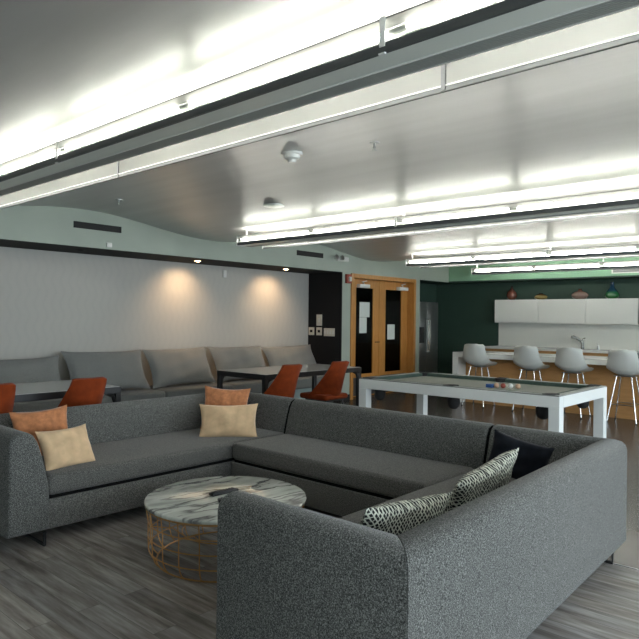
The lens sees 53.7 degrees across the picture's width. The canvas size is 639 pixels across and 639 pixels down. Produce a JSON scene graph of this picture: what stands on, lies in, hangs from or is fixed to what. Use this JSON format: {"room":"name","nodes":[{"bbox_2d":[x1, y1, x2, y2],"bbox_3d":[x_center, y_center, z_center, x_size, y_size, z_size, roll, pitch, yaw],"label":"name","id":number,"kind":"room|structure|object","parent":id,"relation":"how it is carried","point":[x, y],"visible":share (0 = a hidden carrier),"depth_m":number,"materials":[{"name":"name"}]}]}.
{"room":"common room","nodes":[
{"label":"common room","id":0,"kind":"room"},
{"bbox_2d":[0,247,308,385],"bbox_3d":[-3.877,0.265,7.452,0.100,2.240,11.120,1,0,42],"label":"wall","id":1,"kind":"structure","parent":0,"point":[52,302],"depth_m":8.86,"materials":[{"name":"paint"}]},
{"bbox_2d":[223,270,226,277],"bbox_3d":[-1.502,-0.705,9.990,0.030,0.115,0.065,1,0,42],"label":"wall sensor","id":2,"kind":"object","parent":1,"relation":"attached to","point":[224,271],"visible":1,"depth_m":9.97,"materials":[{"name":"white plastic"}]},
{"bbox_2d":[0,239,335,273],"bbox_3d":[-3.608,-0.881,7.155,0.878,0.062,11.020,1,0,42],"label":"ceiling","id":3,"kind":"structure","parent":0,"point":[3,242],"depth_m":8.46,"materials":[{"name":"black paint"}]},
{"bbox_2d":[0,206,448,393],"bbox_3d":[-2.132,-0.045,8.241,0.120,2.900,14.620,1,0,42],"label":"wall","id":4,"kind":"structure","parent":0,"point":[40,224],"depth_m":8.49,"materials":[{"name":"green paint"}]},
{"bbox_2d":[74,221,120,232],"bbox_3d":[-2.648,-1.093,7.553,0.012,0.075,0.610,1,0,42],"label":"air vent","id":5,"kind":"object","parent":4,"relation":"in","point":[77,224],"visible":1,"depth_m":7.54,"materials":[{"name":"black metal"}]},
{"bbox_2d":[297,250,322,257],"bbox_3d":[-0.151,-1.052,10.336,0.012,0.080,0.630,1,0,42],"label":"air vent","id":6,"kind":"object","parent":4,"relation":"in","point":[301,253],"visible":1,"depth_m":10.33,"materials":[{"name":"black metal"}]},
{"bbox_2d":[334,254,348,261],"bbox_3d":[0.374,-1.036,10.839,0.122,0.100,0.440,1,0,42],"label":"emergency light","id":7,"kind":"object","parent":4,"relation":"attached to","point":[342,258],"visible":1,"depth_m":10.79,"materials":[{"name":"white plastic"}]},
{"bbox_2d":[345,274,351,283],"bbox_3d":[0.520,-0.694,11.034,0.085,0.160,0.130,1,0,42],"label":"fire alarm","id":8,"kind":"object","parent":4,"relation":"attached to","point":[348,277],"visible":1,"depth_m":11.01,"materials":[{"name":"red"}]},
{"bbox_2d":[349,273,415,399],"bbox_3d":[1.159,0.326,11.955,0.225,2.234,2.050,1,0,42],"label":"door","id":9,"kind":"structure","parent":4,"relation":"in","point":[392,300],"depth_m":12.05,"materials":[{"name":"brown wood"}]},
{"bbox_2d":[359,317,366,332],"bbox_3d":[0.801,0.124,11.636,0.004,0.290,0.215,1,0,42],"label":"notice sheet","id":10,"kind":"object","parent":9,"relation":"attached to","point":[362,320],"visible":1,"depth_m":11.63,"materials":[{"name":"white paper"}]},
{"bbox_2d":[359,302,369,316],"bbox_3d":[0.833,-0.163,11.668,0.004,0.275,0.300,1,0,42],"label":"notice sheet","id":11,"kind":"object","parent":9,"relation":"attached to","point":[364,307],"visible":1,"depth_m":11.66,"materials":[{"name":"white paper"}]},
{"bbox_2d":[387,324,394,338],"bbox_3d":[1.393,0.261,12.297,0.004,0.290,0.240,1,0,42],"label":"notice sheet","id":12,"kind":"object","parent":9,"relation":"attached to","point":[390,327],"visible":1,"depth_m":12.29,"materials":[{"name":"white paper"}]},
{"bbox_2d":[0,0,638,264],"bbox_3d":[1.425,-1.279,5.016,11.400,0.450,14.750,1,0,42],"label":"ceiling","id":13,"kind":"structure","parent":0,"point":[68,68],"depth_m":3.92,"materials":[{"name":"white paint"}]},
{"bbox_2d":[263,203,283,207],"bbox_3d":[-0.470,-1.169,6.560,0.236,0.016,0.236,1,0,42],"label":"ceiling speaker","id":14,"kind":"object","parent":13,"relation":"attached to","point":[268,205],"visible":1,"depth_m":6.49,"materials":[{"name":"white paint"}]},
{"bbox_2d":[281,151,302,162],"bbox_3d":[-0.207,-1.206,4.726,0.160,0.079,0.160,1,0,42],"label":"smoke detector","id":15,"kind":"object","parent":13,"relation":"attached to","point":[291,156],"visible":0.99,"depth_m":4.68,"materials":[{"name":"white plastic"}]},
{"bbox_2d":[0,0,638,208],"bbox_3d":[0.247,-0.973,2.367,9.110,0.187,0.450,1,0,42],"label":"linear light","id":16,"kind":"object","parent":13,"relation":"attached to","point":[472,27],"visible":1,"depth_m":2.39,"materials":[{"name":"grey metal"}]},
{"bbox_2d":[369,141,379,150],"bbox_3d":[0.388,-1.217,4.460,0.074,0.063,0.074,1,0,42],"label":"sprinkler","id":17,"kind":"object","parent":13,"relation":"attached to","point":[374,143],"visible":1,"depth_m":4.45,"materials":[{"name":"silver metal"}]},
{"bbox_2d":[236,188,638,248],"bbox_3d":[2.517,-0.954,4.897,9.110,0.202,0.450,1,0,42],"label":"linear light","id":18,"kind":"object","parent":13,"relation":"attached to","point":[625,199],"visible":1,"depth_m":5.80,"materials":[{"name":"grey metal"}]},
{"bbox_2d":[406,244,638,267],"bbox_3d":[4.975,-0.929,7.637,9.110,0.208,0.450,1,0,42],"label":"linear light","id":19,"kind":"object","parent":13,"relation":"attached to","point":[619,251],"visible":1,"depth_m":9.16,"materials":[{"name":"grey metal"}]},
{"bbox_2d":[471,259,638,274],"bbox_3d":[6.395,-0.992,9.219,9.110,0.367,0.221,1,0,42],"label":"linear light","id":20,"kind":"object","parent":13,"relation":"attached to","point":[630,264],"visible":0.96,"depth_m":11.07,"materials":[{"name":"grey"}]},
{"bbox_2d":[0,392,638,638],"bbox_3d":[1.387,1.496,5.458,12.000,0.100,15.400,1,0,42],"label":"floor","id":21,"kind":"structure","parent":0,"point":[98,577],"depth_m":3.45,"materials":[{"name":"grey wood"}]},
{"bbox_2d":[0,383,15,413],"bbox_3d":[-2.680,0.951,5.014,0.550,0.901,0.480,1,0,42],"label":"dining chair","id":22,"kind":"object","parent":21,"relation":"on","point":[7,390],"visible":0.45,"depth_m":4.92,"materials":[{"name":"orange fabric"}]},
{"bbox_2d":[14,380,120,402],"bbox_3d":[-2.875,1.021,5.719,0.900,0.752,1.850,1,0,42],"label":"dining table","id":23,"kind":"object","parent":21,"relation":"on","point":[35,391],"visible":0.4,"depth_m":5.84,"materials":[{"name":"grey laminate"}]},
{"bbox_2d":[58,377,106,406],"bbox_3d":[-2.159,0.957,5.595,0.550,0.901,0.480,1,0,42],"label":"dining chair","id":24,"kind":"object","parent":21,"relation":"on","point":[81,391],"visible":0.43,"depth_m":5.39,"materials":[{"name":"orange fabric"}]},
{"bbox_2d":[13,375,323,411],"bbox_3d":[-3.608,1.163,7.131,0.734,0.450,10.975,1,0,42],"label":"bench","id":25,"kind":"object","parent":21,"relation":"on","point":[304,384],"visible":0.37,"depth_m":8.61,"materials":[{"name":"fabric"}]},
{"bbox_2d":[0,356,60,383],"bbox_3d":[-3.522,0.697,7.317,0.314,0.482,1.141,1,0,41],"label":"cushion","id":26,"kind":"object","parent":25,"relation":"on","point":[45,369],"visible":0.58,"depth_m":7.36,"materials":[{"name":"fabric"}]},
{"bbox_2d":[13,398,62,411],"bbox_3d":[-3.454,1.028,7.290,0.720,0.175,1.156,1,0,42],"label":"seat cushion","id":27,"kind":"object","parent":25,"relation":"on","point":[52,403],"depth_m":7.08,"materials":[{"name":"fabric"}]},
{"bbox_2d":[61,350,150,388],"bbox_3d":[-2.747,0.679,8.180,0.346,0.536,1.142,1,0,44],"label":"cushion","id":28,"kind":"object","parent":25,"relation":"on","point":[124,369],"visible":0.73,"depth_m":8.12,"materials":[{"name":"fabric"}]},
{"bbox_2d":[102,389,164,402],"bbox_3d":[-2.679,1.037,8.153,0.720,0.175,1.156,1,0,42],"label":"seat cushion","id":29,"kind":"object","parent":25,"relation":"on","point":[126,394],"depth_m":8.12,"materials":[{"name":"fabric"}]},
{"bbox_2d":[142,347,215,388],"bbox_3d":[-1.988,0.687,9.025,0.335,0.535,1.091,1,0,41],"label":"cushion","id":30,"kind":"object","parent":25,"relation":"on","point":[179,366],"visible":1,"depth_m":8.89,"materials":[{"name":"fabric"}]},
{"bbox_2d":[150,382,232,396],"bbox_3d":[-1.905,1.046,9.017,0.720,0.175,1.156,1,0,42],"label":"seat cushion","id":31,"kind":"object","parent":25,"relation":"on","point":[188,388],"depth_m":8.75,"materials":[{"name":"fabric"}]},
{"bbox_2d":[207,346,265,380],"bbox_3d":[-1.237,0.696,9.862,0.335,0.535,1.112,1,0,41],"label":"cushion","id":32,"kind":"object","parent":25,"relation":"on","point":[229,357],"visible":0.7,"depth_m":9.72,"materials":[{"name":"fabric"}]},
{"bbox_2d":[213,378,273,392],"bbox_3d":[-1.130,1.055,9.880,0.720,0.175,1.156,1,0,42],"label":"seat cushion","id":33,"kind":"object","parent":25,"relation":"on","point":[255,385],"depth_m":9.52,"materials":[{"name":"fabric"}]},
{"bbox_2d":[261,344,315,366],"bbox_3d":[-0.469,0.715,10.718,0.347,0.517,1.218,1,0,45],"label":"cushion","id":34,"kind":"object","parent":25,"relation":"on","point":[275,356],"visible":0.56,"depth_m":10.59,"materials":[{"name":"fabric"}]},
{"bbox_2d":[296,375,323,388],"bbox_3d":[-0.341,1.064,10.760,0.720,0.175,1.200,1,0,42],"label":"seat cushion","id":35,"kind":"object","parent":25,"relation":"on","point":[303,382],"depth_m":10.38,"materials":[{"name":"fabric"}]},
{"bbox_2d":[144,476,305,582],"bbox_3d":[-0.560,1.242,3.794,0.960,0.357,0.960,1,0,42],"label":"coffee table","id":36,"kind":"object","parent":21,"relation":"on","point":[187,502],"visible":0.56,"depth_m":3.71,"materials":[{"name":"stone"}]},
{"bbox_2d":[209,487,238,496],"bbox_3d":[-0.581,1.052,3.836,0.190,0.021,0.048,1,0,-44],"label":"remote control","id":37,"kind":"object","parent":36,"relation":"on","point":[227,490],"visible":0.99,"depth_m":3.81,"materials":[{"name":"black plastic"}]},
{"bbox_2d":[264,364,301,398],"bbox_3d":[-0.490,0.977,7.456,0.550,0.901,0.480,1,0,42],"label":"dining chair","id":38,"kind":"object","parent":21,"relation":"on","point":[284,384],"visible":0.59,"depth_m":7.26,"materials":[{"name":"orange fabric"}]},
{"bbox_2d":[217,364,360,405],"bbox_3d":[-0.367,1.050,8.514,0.900,0.752,1.860,1,0,42],"label":"dining table","id":39,"kind":"object","parent":21,"relation":"on","point":[266,374],"visible":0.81,"depth_m":8.12,"materials":[{"name":"grey laminate"}]},
{"bbox_2d":[0,392,626,638],"bbox_3d":[-0.312,1.070,4.118,3.775,0.711,2.590,1,0,42],"label":"sectional sofa","id":40,"kind":"object","parent":21,"relation":"on","point":[496,564],"visible":0.8,"depth_m":3.22,"materials":[{"name":"grey fabric"}]},
{"bbox_2d":[9,405,67,455],"bbox_3d":[-1.977,0.817,4.499,0.414,0.364,0.174,1,0,-43],"label":"throw pillow","id":41,"kind":"object","parent":40,"relation":"on","point":[53,419],"visible":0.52,"depth_m":4.46,"materials":[{"name":"fabric"}]},
{"bbox_2d":[35,424,94,470],"bbox_3d":[-1.703,0.870,4.253,0.180,0.260,0.398,1,0,29],"label":"throw pillow","id":42,"kind":"object","parent":40,"relation":"on","point":[62,448],"visible":0.99,"depth_m":4.20,"materials":[{"name":"beige fabric"}]},
{"bbox_2d":[42,428,283,494],"bbox_3d":[-1.263,1.053,4.978,0.740,0.135,2.110,1,0,42],"label":"seat cushion","id":43,"kind":"object","parent":40,"relation":"on","point":[120,460],"depth_m":4.66,"materials":[{"name":"grey fabric"}]},
{"bbox_2d":[200,386,250,428],"bbox_3d":[-0.849,0.815,5.700,0.433,0.404,0.174,1,0,4],"label":"throw pillow","id":44,"kind":"object","parent":40,"relation":"on","point":[213,396],"visible":0.39,"depth_m":5.69,"materials":[{"name":"fabric"}]},
{"bbox_2d":[199,403,257,436],"bbox_3d":[-0.770,0.869,5.338,0.504,0.295,0.167,1,0,-3],"label":"throw pillow","id":45,"kind":"object","parent":40,"relation":"on","point":[238,420],"visible":0.98,"depth_m":5.29,"materials":[{"name":"beige fabric"}]},
{"bbox_2d":[233,434,473,497],"bbox_3d":[0.182,1.070,4.668,1.815,0.135,0.640,1,0,42],"label":"seat cushion","id":46,"kind":"object","parent":40,"relation":"on","point":[370,470],"depth_m":4.49,"materials":[{"name":"grey fabric"}]},
{"bbox_2d":[359,492,452,534],"bbox_3d":[0.337,0.872,2.631,0.169,0.318,0.661,1,0,41],"label":"throw pillow","id":47,"kind":"object","parent":40,"relation":"on","point":[398,517],"visible":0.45,"depth_m":2.54,"materials":[{"name":"fabric"}]},
{"bbox_2d":[339,473,515,523],"bbox_3d":[0.653,1.075,3.302,0.700,0.135,2.045,1,0,42],"label":"seat cushion","id":48,"kind":"object","parent":40,"relation":"on","point":[447,484],"depth_m":3.67,"materials":[{"name":"grey fabric"}]},
{"bbox_2d":[443,448,518,513],"bbox_3d":[0.820,0.852,3.205,0.676,0.326,0.178,1,0,-45],"label":"throw pillow","id":49,"kind":"object","parent":40,"relation":"on","point":[496,473],"visible":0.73,"depth_m":3.10,"materials":[{"name":"fabric"}]},
{"bbox_2d":[487,429,554,478],"bbox_3d":[1.225,0.869,3.892,0.421,0.336,0.144,1,0,38],"label":"throw pillow","id":50,"kind":"object","parent":40,"relation":"on","point":[531,457],"visible":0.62,"depth_m":3.83,"materials":[{"name":"black fabric"}]},
{"bbox_2d":[300,361,348,403],"bbox_3d":[0.091,0.983,8.103,0.550,0.901,0.480,1,0,42],"label":"dining chair","id":51,"kind":"object","parent":21,"relation":"on","point":[329,389],"visible":0.94,"depth_m":7.92,"materials":[{"name":"orange fabric"}]},
{"bbox_2d":[419,302,437,372],"bbox_3d":[2.069,0.553,13.306,0.659,1.799,0.800,1,0,42],"label":"refrigerator","id":52,"kind":"object","parent":21,"relation":"on","point":[428,321],"visible":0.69,"depth_m":13.12,"materials":[{"name":"grey metal"}]},
{"bbox_2d":[461,344,496,407],"bbox_3d":[2.660,0.939,10.569,0.489,1.043,0.468,1,0,42],"label":"bar stool","id":53,"kind":"object","parent":21,"relation":"on","point":[475,355],"visible":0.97,"depth_m":10.43,"materials":[{"name":"grey plastic"}]},
{"bbox_2d":[359,371,606,437],"bbox_3d":[1.617,1.045,6.458,2.140,0.808,1.210,1,0,42],"label":"pool table","id":54,"kind":"object","parent":21,"relation":"on","point":[550,399],"visible":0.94,"depth_m":6.16,"materials":[{"name":"white paint"}]},
{"bbox_2d":[486,384,493,387],"bbox_3d":[1.696,0.667,6.264,0.070,0.034,0.060,1,0,42],"label":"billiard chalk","id":55,"kind":"object","parent":54,"relation":"on","point":[487,385],"visible":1,"depth_m":6.24,"materials":[{"name":"blue"}]},
{"bbox_2d":[512,346,549,410],"bbox_3d":[3.323,0.947,9.975,0.489,1.043,0.468,1,0,42],"label":"bar stool","id":56,"kind":"object","parent":21,"relation":"on","point":[527,357],"visible":0.89,"depth_m":9.84,"materials":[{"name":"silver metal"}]},
{"bbox_2d":[452,351,638,419],"bbox_3d":[4.298,1.040,9.723,4.600,0.878,0.850,1,0,42],"label":"kitchen island","id":57,"kind":"object","parent":21,"relation":"on","point":[505,367],"depth_m":9.85,"materials":[{"name":"white stone"}]},
{"bbox_2d":[453,351,607,364],"bbox_3d":[4.302,0.646,9.723,4.600,0.088,0.850,1,0,42],"label":"countertop","id":58,"kind":"structure","parent":57,"relation":"on","point":[591,360],"depth_m":10.13,"materials":[{"name":"white stone"}]},
{"bbox_2d":[485,345,638,355],"bbox_3d":[5.692,1.046,11.374,5.600,0.900,0.649,1,0,42],"label":"countertop","id":59,"kind":"structure","parent":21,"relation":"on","point":[545,350],"depth_m":12.16,"materials":[{"name":"white stone"}]},
{"bbox_2d":[571,335,585,348],"bbox_3d":[4.971,0.456,12.133,0.265,0.261,0.068,1,0,10],"label":"faucet","id":60,"kind":"object","parent":59,"relation":"on","point":[573,336],"visible":0.91,"depth_m":12.11,"materials":[{"name":"silver metal"}]},
{"bbox_2d":[555,347,593,418],"bbox_3d":[3.822,0.952,9.528,0.489,1.043,0.468,1,0,42],"label":"bar stool","id":61,"kind":"object","parent":21,"relation":"on","point":[571,360],"visible":0.92,"depth_m":9.39,"materials":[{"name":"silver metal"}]},
{"bbox_2d":[606,349,638,424],"bbox_3d":[4.380,0.959,9.027,0.489,1.043,0.468,1,0,42],"label":"bar stool","id":62,"kind":"object","parent":21,"relation":"on","point":[625,363],"visible":0.98,"depth_m":8.91,"materials":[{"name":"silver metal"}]},
{"bbox_2d":[613,563,638,569],"bbox_3d":[1.282,1.443,4.143,10.200,0.003,0.014,1,0,42],"label":"trim","id":63,"kind":"structure","parent":21,"relation":"on","point":[613,563],"depth_m":3.68,"materials":[{"name":"grey"}]},
{"bbox_2d":[308,272,341,400],"bbox_3d":[0.109,0.311,11.238,0.779,2.240,0.080,1,0,42],"label":"wall","id":64,"kind":"structure","parent":0,"point":[325,289],"depth_m":11.18,"materials":[{"name":"black paint"}]},
{"bbox_2d":[309,327,313,334],"bbox_3d":[-0.147,0.228,11.404,0.135,0.140,0.014,1,0,42],"label":"light switch","id":65,"kind":"object","parent":64,"relation":"attached to","point":[311,329],"visible":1,"depth_m":11.39,"materials":[{"name":"beige plastic"}]},
{"bbox_2d":[316,315,321,325],"bbox_3d":[-0.006,0.030,11.277,0.130,0.200,0.017,1,0,42],"label":"light switch","id":66,"kind":"object","parent":64,"relation":"attached to","point":[318,317],"visible":1,"depth_m":11.27,"materials":[{"name":"beige plastic"}]},
{"bbox_2d":[316,327,321,334],"bbox_3d":[-0.007,0.230,11.278,0.130,0.140,0.014,1,0,42],"label":"light switch","id":67,"kind":"object","parent":64,"relation":"attached to","point":[318,329],"visible":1,"depth_m":11.27,"materials":[{"name":"beige plastic"}]},
{"bbox_2d":[324,328,334,335],"bbox_3d":[0.181,0.238,11.107,0.235,0.128,0.017,1,0,42],"label":"light switch","id":68,"kind":"object","parent":64,"relation":"attached to","point":[327,331],"visible":1,"depth_m":11.10,"materials":[{"name":"beige plastic"}]},
{"bbox_2d":[420,283,435,301],"bbox_3d":[2.090,0.334,13.954,0.120,2.240,1.830,1,0,42],"label":"wall","id":69,"kind":"structure","parent":0,"point":[427,291],"depth_m":14.24,"materials":[{"name":"green paint"}]},
{"bbox_2d":[420,280,448,282],"bbox_3d":[2.089,-0.815,13.497,0.869,0.062,1.130,1,0,42],"label":"ceiling","id":70,"kind":"structure","parent":0,"point":[421,281],"depth_m":13.62,"materials":[{"name":"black paint"}]},
{"bbox_2d":[423,275,638,284],"bbox_3d":[6.511,-0.745,10.691,11.200,0.024,0.600,1,0,42],"label":"ceiling","id":71,"kind":"structure","parent":0,"point":[622,276],"depth_m":12.49,"materials":[{"name":"green paint"}]},
{"bbox_2d":[436,278,638,373],"bbox_3d":[6.770,0.308,10.918,11.300,2.400,0.100,1,0,42],"label":"wall","id":72,"kind":"structure","parent":0,"point":[466,312],"depth_m":13.77,"materials":[{"name":"green paint"}]},
{"bbox_2d":[495,299,538,322],"bbox_3d":[4.119,-0.145,13.011,0.932,0.475,0.328,1,0,42],"label":"upper cabinet","id":73,"kind":"object","parent":72,"relation":"attached to","point":[506,311],"visible":0.98,"depth_m":12.88,"materials":[{"name":"white"}]},
{"bbox_2d":[506,286,516,299],"bbox_3d":[3.997,-0.527,13.119,0.220,0.285,0.220,1,0,42],"label":"vase","id":74,"kind":"object","parent":73,"relation":"on","point":[511,294],"visible":0.94,"depth_m":13.05,"materials":[{"name":"ceramic"}]},
{"bbox_2d":[534,293,547,298],"bbox_3d":[4.458,-0.447,12.705,0.260,0.135,0.260,1,0,42],"label":"vase","id":75,"kind":"object","parent":73,"relation":"on","point":[540,295],"visible":0.89,"depth_m":12.62,"materials":[{"name":"ceramic"}]},
{"bbox_2d":[538,299,585,323],"bbox_3d":[4.808,-0.137,12.393,0.908,0.475,0.328,1,0,42],"label":"upper cabinet","id":76,"kind":"object","parent":72,"relation":"attached to","point":[558,311],"visible":0.98,"depth_m":12.25,"materials":[{"name":"white"}]},
{"bbox_2d":[571,289,588,298],"bbox_3d":[5.031,-0.473,12.191,0.320,0.200,0.320,1,0,42],"label":"vase","id":77,"kind":"object","parent":76,"relation":"on","point":[579,294],"visible":0.89,"depth_m":12.08,"materials":[{"name":"ceramic"}]},
{"bbox_2d":[498,323,638,350],"bbox_3d":[5.932,0.348,11.595,5.650,0.499,0.012,1,0,42],"label":"backsplash","id":78,"kind":"structure","parent":72,"relation":"attached to","point":[607,336],"depth_m":12.46,"materials":[{"name":"white tile"}]},
{"bbox_2d":[585,298,638,324],"bbox_3d":[5.493,-0.129,11.778,0.925,0.475,0.328,1,0,42],"label":"upper cabinet","id":79,"kind":"object","parent":72,"relation":"attached to","point":[621,310],"visible":1,"depth_m":11.64,"materials":[{"name":"white"}]},
{"bbox_2d":[605,282,619,298],"bbox_3d":[5.471,-0.523,11.796,0.260,0.310,0.260,1,0,42],"label":"vase","id":80,"kind":"object","parent":79,"relation":"on","point":[611,293],"visible":1,"depth_m":11.72,"materials":[{"name":"glass"}]},
{"bbox_2d":[449,257,638,280],"bbox_3d":[6.838,-1.071,10.401,10.330,0.640,0.600,1,0,42],"label":"wall","id":81,"kind":"structure","parent":0,"point":[456,273],"depth_m":12.37,"materials":[{"name":"green paint"}]},
{"bbox_2d":[611,268,638,273],"bbox_3d":[5.756,-0.884,10.957,1.300,0.160,0.015,1,0,42],"label":"air vent","id":82,"kind":"object","parent":81,"relation":"in","point":[634,270],"visible":0.55,"depth_m":11.23,"materials":[{"name":"white plastic"}]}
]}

